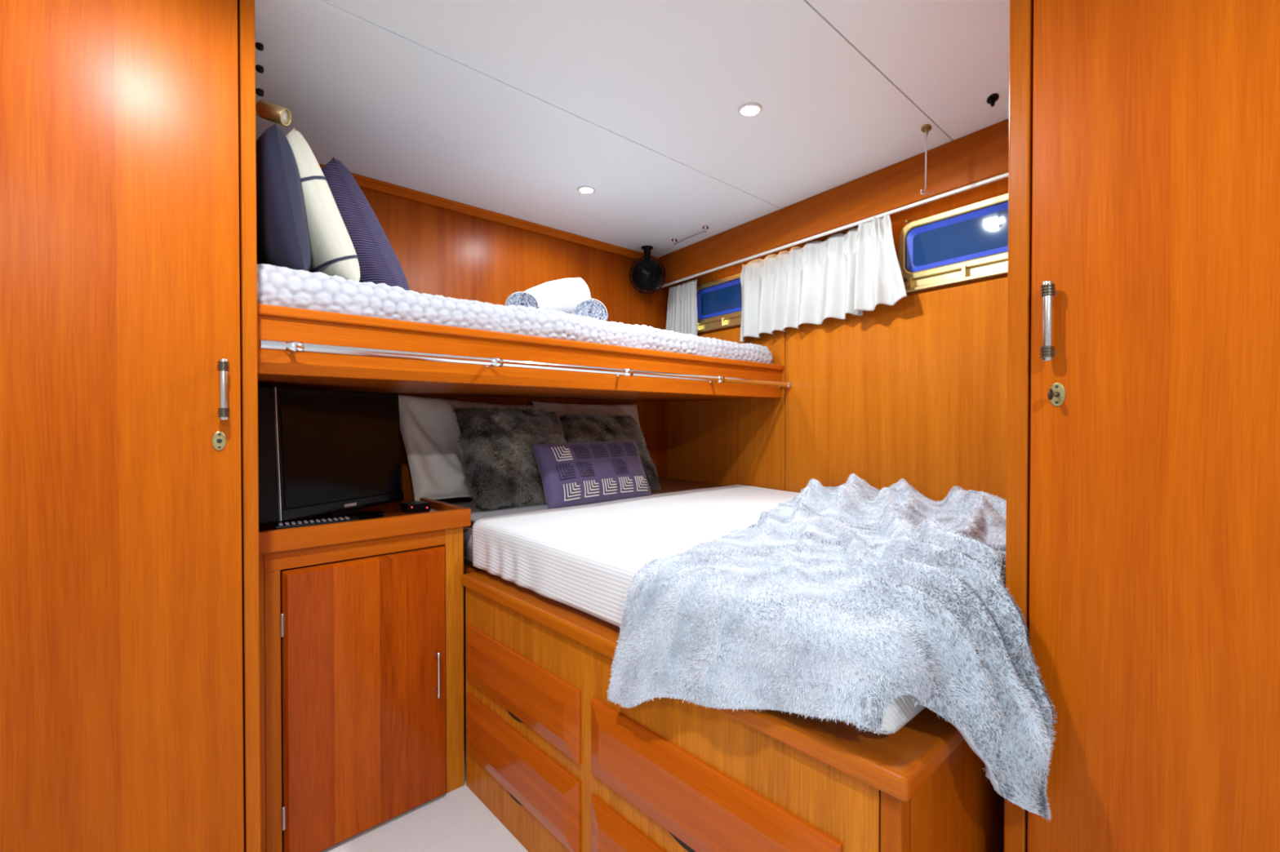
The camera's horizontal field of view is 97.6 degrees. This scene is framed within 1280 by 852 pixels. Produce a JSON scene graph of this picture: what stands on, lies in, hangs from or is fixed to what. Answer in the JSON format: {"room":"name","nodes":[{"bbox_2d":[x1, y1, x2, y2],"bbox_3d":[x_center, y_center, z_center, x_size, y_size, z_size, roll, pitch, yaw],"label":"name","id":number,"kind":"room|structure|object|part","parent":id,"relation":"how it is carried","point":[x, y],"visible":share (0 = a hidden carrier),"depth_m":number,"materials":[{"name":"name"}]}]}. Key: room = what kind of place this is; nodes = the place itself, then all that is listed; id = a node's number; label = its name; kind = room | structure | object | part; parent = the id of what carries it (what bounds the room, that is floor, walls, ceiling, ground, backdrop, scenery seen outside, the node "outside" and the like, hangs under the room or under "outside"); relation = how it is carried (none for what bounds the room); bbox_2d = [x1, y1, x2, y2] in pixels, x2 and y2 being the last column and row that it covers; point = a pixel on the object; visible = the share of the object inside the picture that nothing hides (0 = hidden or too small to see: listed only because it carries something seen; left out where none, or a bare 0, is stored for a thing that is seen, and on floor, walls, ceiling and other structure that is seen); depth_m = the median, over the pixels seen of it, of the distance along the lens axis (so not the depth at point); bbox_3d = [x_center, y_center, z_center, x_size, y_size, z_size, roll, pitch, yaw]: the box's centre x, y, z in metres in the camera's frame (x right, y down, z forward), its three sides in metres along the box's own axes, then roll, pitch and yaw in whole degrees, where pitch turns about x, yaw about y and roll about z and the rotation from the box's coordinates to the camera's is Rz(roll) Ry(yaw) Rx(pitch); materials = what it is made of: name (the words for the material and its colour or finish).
{"room":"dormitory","nodes":[
{"label":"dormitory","id":0,"kind":"room"},
{"bbox_2d":[320,688,528,851],"bbox_3d":[0.199,1.119,0.534,4.200,0.050,4.100,-1,1,-43],"label":"floor","id":1,"kind":"structure","parent":0,"point":[456,820],"depth_m":1.50,"materials":[{"name":"carpet"}]},
{"bbox_2d":[0,0,261,851],"bbox_3d":[-1.478,0.105,0.973,1.240,1.970,0.898,-1,1,-43],"label":"wardrobe","id":2,"kind":"object","parent":1,"relation":"on","point":[130,707],"visible":1,"depth_m":0.96,"materials":[{"name":"brown wood"}]},
{"bbox_3d":[-0.784,0.028,1.044,0.021,0.036,0.003,-1,1,-43],"label":"lock plate","id":3,"kind":"part","parent":2,"relation":"part of","materials":[{"name":"gold metal"}]},
{"bbox_3d":[-0.771,-0.067,1.036,0.016,0.112,0.031,-1,1,-43],"label":"door handle","id":4,"kind":"part","parent":2,"relation":"part of","materials":[{"name":"silver metal"}]},
{"bbox_3d":[-1.050,0.100,1.404,0.023,1.970,0.843,-1,1,-43],"label":"panel","id":5,"kind":"part","parent":2,"relation":"part of","materials":[{"name":"brown wood"}]},
{"bbox_2d":[255,42,263,51],"bbox_3d":[-0.829,-0.818,1.199,0.038,0.022,0.022,-1,1,-43],"label":"coat hook","id":6,"kind":"object","parent":2,"relation":"attached to","point":[259,46],"visible":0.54,"depth_m":1.20,"materials":[{"name":"black plastic"}]},
{"bbox_2d":[255,88,263,97],"bbox_3d":[-0.829,-0.720,1.200,0.038,0.022,0.022,-1,1,-43],"label":"coat hook","id":7,"kind":"object","parent":2,"relation":"attached to","point":[259,91],"visible":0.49,"depth_m":1.20,"materials":[{"name":"black plastic"}]},
{"bbox_2d":[255,64,263,73],"bbox_3d":[-0.829,-0.770,1.199,0.038,0.022,0.022,-1,1,-43],"label":"coat hook","id":8,"kind":"object","parent":2,"relation":"attached to","point":[259,68],"visible":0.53,"depth_m":1.20,"materials":[{"name":"black plastic"}]},
{"bbox_2d":[255,100,291,126],"bbox_3d":[-0.905,-0.756,1.329,0.135,0.076,0.050,0,1,-12],"label":"reading lamp","id":9,"kind":"object","parent":2,"relation":"attached to","point":[265,110],"visible":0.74,"depth_m":1.32,"materials":[{"name":"gold metal"}]},
{"bbox_2d":[258,497,471,851],"bbox_3d":[-0.905,0.664,1.694,0.568,0.835,0.621,-1,1,-43],"label":"base cabinet","id":10,"kind":"object","parent":1,"relation":"on","point":[362,621],"visible":0.87,"depth_m":1.47,"materials":[{"name":"brown wood"}]},
{"bbox_2d":[258,497,447,531],"bbox_3d":[-0.922,0.280,1.700,0.556,0.037,0.583,-1,1,-43],"label":"countertop","id":11,"kind":"structure","parent":10,"relation":"on","point":[391,509],"depth_m":1.73,"materials":[{"name":"brown wood"}]},
{"bbox_2d":[273,516,359,529],"bbox_3d":[-0.833,0.253,1.448,0.190,0.020,0.044,0,1,-37],"label":"keyboard","id":12,"kind":"object","parent":11,"relation":"on","point":[311,522],"visible":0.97,"depth_m":1.43,"materials":[{"name":"black plastic"}]},
{"bbox_2d":[257,385,404,525],"bbox_3d":[-0.866,0.080,1.582,0.200,0.365,0.454,1,1,39],"label":"television","id":13,"kind":"object","parent":11,"relation":"on","point":[323,454],"visible":0.87,"depth_m":1.54,"materials":[{"name":"black plastic"}]},
{"bbox_3d":[-0.912,0.070,1.408,0.026,0.337,0.003,0,1,22],"label":"edge trim","id":14,"kind":"part","parent":13,"relation":"part of","materials":[{"name":"silver metal"}]},
{"bbox_2d":[400,501,430,513],"bbox_3d":[-0.688,0.248,1.718,0.070,0.026,0.063,-1,1,-43],"label":"box","id":15,"kind":"object","parent":11,"relation":"on","point":[417,506],"visible":1,"depth_m":1.70,"materials":[{"name":"black plastic"}]},
{"bbox_3d":[-0.740,0.325,1.496,0.446,0.048,0.020,-1,1,-43],"label":"rail","id":16,"kind":"part","parent":10,"relation":"part of","materials":[{"name":"brown wood"}]},
{"bbox_3d":[-0.726,0.715,1.510,0.407,0.725,0.022,-1,1,-43],"label":"door","id":17,"kind":"part","parent":10,"relation":"part of","materials":[{"name":"brown wood"}]},
{"bbox_3d":[-0.577,0.707,1.595,0.012,0.132,0.030,-1,1,-43],"label":"door handle","id":18,"kind":"part","parent":10,"relation":"part of","materials":[{"name":"silver metal"}]},
{"bbox_2d":[461,562,1004,851],"bbox_3d":[0.245,0.759,1.899,1.464,0.641,1.868,-1,1,-43],"label":"bed base","id":19,"kind":"object","parent":1,"relation":"on","point":[562,766],"visible":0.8,"depth_m":1.04,"materials":[{"name":"brown wood"}]},
{"bbox_3d":[-0.328,0.975,1.473,0.003,0.019,0.120,-1,1,-43],"label":"finger pull","id":20,"kind":"part","parent":19,"relation":"part of","materials":[{"name":"brown"}]},
{"bbox_3d":[-0.328,0.760,1.471,0.003,0.019,0.120,-1,1,-43],"label":"finger pull","id":21,"kind":"part","parent":19,"relation":"part of","materials":[{"name":"brown"}]},
{"bbox_3d":[-0.329,0.672,1.455,0.020,0.164,0.563,-1,1,-43],"label":"drawer","id":22,"kind":"part","parent":19,"relation":"part of","materials":[{"name":"brown wood"}]},
{"bbox_3d":[-0.329,0.882,1.458,0.020,0.174,0.563,-1,1,-43],"label":"drawer","id":23,"kind":"part","parent":19,"relation":"part of","materials":[{"name":"brown wood"}]},
{"bbox_3d":[0.086,0.890,1.006,0.020,0.169,0.576,-1,1,-43],"label":"drawer","id":24,"kind":"part","parent":19,"relation":"part of","materials":[{"name":"brown wood"}]},
{"bbox_2d":[437,477,871,732],"bbox_3d":[0.242,0.364,1.928,1.414,0.148,1.815,-1,1,-43],"label":"mattress","id":25,"kind":"object","parent":19,"relation":"on","point":[667,484],"visible":0.12,"depth_m":2.00,"materials":[{"name":"white fabric"}]},
{"bbox_2d":[398,395,537,501],"bbox_3d":[-0.634,0.085,2.216,0.659,0.412,0.220,-1,1,-43],"label":"sleeping pillow","id":26,"kind":"object","parent":25,"relation":"on","point":[428,429],"visible":0.43,"depth_m":2.07,"materials":[{"name":"beige fabric"}]},
{"bbox_2d":[452,403,566,511],"bbox_3d":[-0.447,0.113,2.091,0.478,0.394,0.265,-1,1,-43],"label":"cushion","id":27,"kind":"object","parent":25,"relation":"on","point":[496,451],"visible":0.72,"depth_m":2.00,"materials":[{"name":"grey fur"}]},
{"bbox_2d":[531,400,640,439],"bbox_3d":[-0.202,0.082,2.622,0.618,0.387,0.208,-1,1,-43],"label":"sleeping pillow","id":28,"kind":"object","parent":25,"relation":"on","point":[624,410],"visible":0.16,"depth_m":2.65,"materials":[{"name":"beige fabric"}]},
{"bbox_2d":[531,440,651,509],"bbox_3d":[-0.166,0.173,2.096,0.487,0.228,0.158,-1,1,-43],"label":"lumbar cushion","id":29,"kind":"object","parent":25,"relation":"on","point":[580,473],"visible":0.96,"depth_m":2.02,"materials":[{"name":"fabric"}]},
{"bbox_2d":[558,412,661,491],"bbox_3d":[-0.123,0.125,2.416,0.452,0.378,0.261,-1,1,-43],"label":"cushion","id":30,"kind":"object","parent":25,"relation":"on","point":[588,428],"visible":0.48,"depth_m":2.42,"materials":[{"name":"grey fur"}]},
{"bbox_2d":[471,484,925,734],"bbox_3d":[0.399,0.349,1.697,1.361,0.142,1.304,-1,1,-43],"label":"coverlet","id":31,"kind":"object","parent":25,"relation":"on","point":[584,557],"visible":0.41,"depth_m":1.50,"materials":[{"name":"white fabric"}]},
{"bbox_2d":[605,473,1057,821],"bbox_3d":[0.575,0.368,1.438,0.815,0.419,1.474,0,1,38],"label":"fur throw","id":32,"kind":"object","parent":31,"relation":"on","point":[846,601],"visible":0.92,"depth_m":0.88,"materials":[{"name":"grey fur"}]},
{"bbox_3d":[0.087,0.763,1.019,0.003,0.019,0.120,-1,1,-43],"label":"finger pull","id":33,"kind":"part","parent":19,"relation":"part of","materials":[{"name":"brown wood"}]},
{"bbox_3d":[-0.065,0.463,1.221,0.086,0.035,1.294,-1,1,-43],"label":"edge moulding","id":34,"kind":"part","parent":19,"relation":"part of","materials":[{"name":"brown wood"}]},
{"bbox_3d":[0.086,0.675,1.004,0.020,0.165,0.576,-1,1,-43],"label":"drawer","id":35,"kind":"part","parent":19,"relation":"part of","materials":[{"name":"brown wood"}]},
{"bbox_3d":[0.345,0.789,0.760,0.030,0.606,0.028,-1,1,-43],"label":"corner post","id":36,"kind":"part","parent":19,"relation":"part of","materials":[{"name":"brown wood"}]},
{"bbox_3d":[0.760,0.465,1.146,1.196,0.035,0.068,-1,1,-43],"label":"moulding","id":37,"kind":"part","parent":19,"relation":"part of","materials":[{"name":"brown wood"}]},
{"bbox_3d":[0.787,0.785,1.161,1.162,0.606,0.019,-1,1,-43],"label":"panel","id":38,"kind":"part","parent":19,"relation":"part of","materials":[{"name":"brown wood"}]},
{"bbox_2d":[1004,0,1279,851],"bbox_3d":[1.316,0.107,0.747,0.913,1.970,1.216,-1,1,-43],"label":"wardrobe","id":39,"kind":"object","parent":1,"relation":"on","point":[1143,516],"visible":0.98,"depth_m":0.78,"materials":[{"name":"brown wood"}]},
{"bbox_3d":[0.622,-0.158,0.851,0.031,0.120,0.016,-1,1,-43],"label":"door handle","id":40,"kind":"part","parent":39,"relation":"part of","materials":[{"name":"silver metal"}]},
{"bbox_2d":[1047,388,1057,399],"bbox_3d":[0.623,-0.048,0.845,0.032,0.017,0.008,0,1,-31],"label":"key","id":41,"kind":"object","parent":39,"relation":"attached to","point":[1051,394],"visible":1,"depth_m":0.84,"materials":[{"name":"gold metal"}]},
{"bbox_3d":[0.637,-0.048,0.856,0.003,0.036,0.021,-1,1,-43],"label":"lock plate","id":42,"kind":"part","parent":39,"relation":"part of","materials":[{"name":"gold metal"}]},
{"bbox_2d":[359,186,669,688],"bbox_3d":[-0.522,0.088,2.489,2.600,1.970,0.040,-1,1,-43],"label":"wall","id":43,"kind":"structure","parent":0,"point":[438,251],"depth_m":2.38,"materials":[{"name":"brown wood"}]},
{"bbox_2d":[319,164,658,262],"bbox_3d":[-0.603,-0.878,2.361,1.940,0.034,0.024,-1,1,-43],"label":"trim","id":44,"kind":"structure","parent":43,"relation":"attached to","point":[362,181],"depth_m":2.32,"materials":[{"name":"brown wood"}]},
{"bbox_2d":[257,303,791,402],"bbox_3d":[-0.313,-0.188,2.073,1.968,0.141,0.852,-1,1,-43],"label":"bunk","id":45,"kind":"object","parent":43,"relation":"attached to","point":[297,348],"visible":0.93,"depth_m":1.50,"materials":[{"name":"brown wood"}]},
{"bbox_3d":[-0.340,-0.129,2.103,1.968,0.016,0.773,-1,1,-43],"label":"board","id":46,"kind":"part","parent":45,"relation":"part of","materials":[{"name":"brown wood"}]},
{"bbox_2d":[257,263,773,364],"bbox_3d":[-0.356,-0.314,2.075,1.913,0.108,0.799,-1,1,-43],"label":"mattress","id":47,"kind":"object","parent":45,"relation":"on","point":[277,286],"visible":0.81,"depth_m":1.47,"materials":[{"name":"white fabric"}]},
{"bbox_2d":[255,123,311,271],"bbox_3d":[-0.923,-0.502,1.401,0.129,0.310,0.460,-1,1,-43],"label":"cushion","id":48,"kind":"object","parent":47,"relation":"on","point":[282,237],"visible":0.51,"depth_m":1.24,"materials":[{"name":"fabric"}]},
{"bbox_2d":[285,127,359,281],"bbox_3d":[-0.881,-0.513,1.473,0.179,0.330,0.440,-1,1,-43],"label":"striped cushion","id":49,"kind":"object","parent":47,"relation":"on","point":[333,252],"visible":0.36,"depth_m":1.32,"materials":[{"name":"beige fabric"}]},
{"bbox_2d":[320,157,409,290],"bbox_3d":[-0.889,-0.529,1.704,0.253,0.367,0.460,-1,1,-43],"label":"cushion","id":50,"kind":"object","parent":47,"relation":"on","point":[379,263],"visible":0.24,"depth_m":1.53,"materials":[{"name":"purple fabric"}]},
{"bbox_2d":[504,291,539,308],"bbox_3d":[-0.413,-0.399,1.938,0.113,0.095,0.206,0,1,-16],"label":"rolled towel","id":51,"kind":"object","parent":47,"relation":"on","point":[516,299],"visible":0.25,"depth_m":1.84,"materials":[{"name":"blue fabric"}]},
{"bbox_2d":[571,298,608,320],"bbox_3d":[-0.204,-0.410,2.117,0.132,0.111,0.206,0,1,-16],"label":"rolled towel","id":52,"kind":"object","parent":47,"relation":"on","point":[596,308],"visible":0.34,"depth_m":2.02,"materials":[{"name":"blue fabric"}]},
{"bbox_2d":[520,277,591,314],"bbox_3d":[-0.319,-0.465,2.035,0.283,0.157,0.142,0,1,-18],"label":"rolled towel","id":53,"kind":"object","parent":52,"relation":"on","point":[564,295],"visible":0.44,"depth_m":1.99,"materials":[{"name":"white fabric"}]},
{"bbox_3d":[-0.091,-0.244,1.787,1.908,0.022,0.042,-1,1,-43],"label":"cap moulding","id":54,"kind":"part","parent":45,"relation":"part of","materials":[{"name":"brown wood"}]},
{"bbox_3d":[-0.049,-0.169,1.753,1.907,0.020,0.020,-1,1,-43],"label":"guard rail","id":55,"kind":"part","parent":45,"relation":"part of","materials":[{"name":"silver metal"}]},
{"bbox_2d":[254,0,1009,257],"bbox_3d":[0.199,-0.900,0.513,4.200,0.050,4.100,-1,1,-43],"label":"ceiling","id":56,"kind":"structure","parent":0,"point":[509,108],"depth_m":1.48,"materials":[{"name":"white paint"}]},
{"bbox_3d":[-0.854,-0.894,1.658,4.200,0.012,0.988,-1,1,-43],"label":"panel","id":57,"kind":"part","parent":56,"relation":"part of","materials":[{"name":"paint"}]},
{"bbox_2d":[577,186,595,194],"bbox_3d":[-0.203,-0.890,2.114,0.068,0.005,0.068,-1,1,-43],"label":"recessed light","id":58,"kind":"object","parent":56,"relation":"in","point":[582,189],"visible":1,"depth_m":2.11,"materials":[{"name":"white"}]},
{"bbox_3d":[-0.289,-0.887,1.043,4.200,0.012,0.676,-1,1,-43],"label":"panel","id":59,"kind":"part","parent":56,"relation":"part of","materials":[{"name":"paint"}]},
{"bbox_2d":[628,245,666,294],"bbox_3d":[0.036,-0.782,2.811,0.172,0.236,0.173,-1,1,-43],"label":"fan","id":60,"kind":"object","parent":56,"relation":"attached to","point":[647,275],"visible":1,"depth_m":2.77,"materials":[{"name":"black metal"}]},
{"bbox_2d":[671,225,708,244],"bbox_3d":[0.231,-0.886,2.617,0.043,0.025,0.262,0,1,-36],"label":"rod","id":61,"kind":"object","parent":56,"relation":"attached to","point":[705,228],"visible":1,"depth_m":2.60,"materials":[{"name":"silver metal"}]},
{"bbox_3d":[0.166,-0.889,2.707,0.028,0.020,0.052,0,1,8],"label":"plate","id":62,"kind":"part","parent":61,"relation":"part of","materials":[{"name":"silver metal"}]},
{"bbox_3d":[0.231,-0.879,2.617,0.006,0.012,0.222,0,1,-36],"label":"rod","id":63,"kind":"part","parent":61,"relation":"part of","materials":[{"name":"silver metal"}]},
{"bbox_3d":[0.296,-0.887,2.527,0.028,0.020,0.052,0,1,8],"label":"plate","id":64,"kind":"part","parent":61,"relation":"part of","materials":[{"name":"silver metal"}]},
{"bbox_2d":[737,102,762,117],"bbox_3d":[0.308,-0.884,1.569,0.068,0.005,0.068,-1,1,-43],"label":"recessed light","id":65,"kind":"object","parent":56,"relation":"in","point":[748,109],"visible":1,"depth_m":1.56,"materials":[{"name":"white"}]},
{"bbox_3d":[0.171,-0.882,0.543,4.200,0.012,0.678,-1,1,-43],"label":"panel","id":66,"kind":"part","parent":56,"relation":"part of","materials":[{"name":"paint"}]},
{"bbox_2d":[920,124,933,195],"bbox_3d":[0.854,-0.789,1.669,0.050,0.199,0.033,-1,1,-43],"label":"rod","id":67,"kind":"object","parent":56,"relation":"attached to","point":[926,128],"visible":1,"depth_m":1.67,"materials":[{"name":"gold metal"}]},
{"bbox_3d":[0.853,-0.878,1.669,0.050,0.020,0.031,-1,1,-43],"label":"plate","id":68,"kind":"part","parent":67,"relation":"part of","materials":[{"name":"gold metal"}]},
{"bbox_2d":[986,93,999,106],"bbox_3d":[0.954,-0.876,1.515,0.028,0.020,0.052,0,1,29],"label":"clip","id":69,"kind":"object","parent":56,"relation":"attached to","point":[992,99],"visible":1,"depth_m":1.51,"materials":[{"name":"black plastic"}]},
{"bbox_2d":[668,177,1008,502],"bbox_3d":[1.016,0.095,1.885,0.044,1.970,3.229,0,1,-35],"label":"wall","id":70,"kind":"structure","parent":0,"point":[913,389],"depth_m":2.04,"materials":[{"name":"brown wood"}]},
{"bbox_2d":[696,272,742,333],"bbox_3d":[0.401,-0.598,2.714,0.039,0.257,0.461,0,1,-35],"label":"window","id":71,"kind":"structure","parent":70,"relation":"in","point":[719,302],"depth_m":2.74,"materials":[{"name":"blue glass"}]},
{"bbox_3d":[0.403,-0.494,2.716,0.030,0.042,0.461,0,1,-35],"label":"sill","id":72,"kind":"part","parent":71,"relation":"part of","materials":[{"name":"gold metal"}]},
{"bbox_3d":[0.414,-0.617,2.721,0.001,0.119,0.362,0,1,-35],"label":"pane","id":73,"kind":"part","parent":71,"relation":"part of","materials":[{"name":"blue glass"}]},
{"bbox_3d":[0.392,0.303,2.766,0.020,1.535,0.831,0,1,-35],"label":"lining panel","id":74,"kind":"part","parent":70,"relation":"part of","materials":[{"name":"brown wood"}]},
{"bbox_2d":[657,172,1008,288],"bbox_3d":[0.773,-0.735,2.054,0.012,0.010,2.402,0,1,-35],"label":"track","id":75,"kind":"object","parent":70,"relation":"attached to","point":[1006,175],"visible":0.45,"depth_m":2.03,"materials":[{"name":"white metal"}]},
{"bbox_2d":[666,279,697,335],"bbox_3d":[0.220,-0.583,2.905,0.035,0.315,0.258,0,1,-35],"label":"curtain","id":76,"kind":"object","parent":75,"relation":"hanging from","point":[682,310],"visible":0.82,"depth_m":2.89,"materials":[{"name":"grey fabric"}]},
{"bbox_2d":[739,227,862,342],"bbox_3d":[0.640,-0.561,2.302,0.050,0.353,0.672,0,1,-35],"label":"curtain","id":77,"kind":"object","parent":75,"relation":"hanging from","point":[812,283],"visible":0.94,"depth_m":2.29,"materials":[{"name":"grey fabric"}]},
{"bbox_2d":[853,214,906,315],"bbox_3d":[0.840,-0.578,1.964,0.036,0.350,0.216,0,1,-35],"label":"curtain","id":78,"kind":"object","parent":75,"relation":"hanging from","point":[878,279],"visible":0.99,"depth_m":1.96,"materials":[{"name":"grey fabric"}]},
{"bbox_2d":[657,118,1008,285],"bbox_3d":[0.956,-0.813,1.785,0.022,0.152,3.179,0,1,-35],"label":"trim","id":79,"kind":"structure","parent":70,"relation":"attached to","point":[983,154],"depth_m":2.01,"materials":[{"name":"brown wood"}]},
{"bbox_3d":[1.282,0.317,1.488,0.024,1.535,2.270,0,1,-35],"label":"lining panel","id":80,"kind":"part","parent":70,"relation":"part of","materials":[{"name":"brown wood"}]},
{"bbox_2d":[898,192,1008,293],"bbox_3d":[1.041,-0.588,1.796,0.039,0.257,0.464,0,1,-35],"label":"window","id":81,"kind":"structure","parent":70,"relation":"in","point":[967,243],"depth_m":1.83,"materials":[{"name":"gold metal"}]},
{"bbox_3d":[1.043,-0.484,1.799,0.030,0.042,0.464,0,1,-35],"label":"sill","id":82,"kind":"part","parent":81,"relation":"part of","materials":[{"name":"gold metal"}]},
{"bbox_3d":[1.054,-0.607,1.804,0.001,0.119,0.365,0,1,-35],"label":"pane","id":83,"kind":"part","parent":81,"relation":"part of","materials":[{"name":"blue glass"}]}
]}

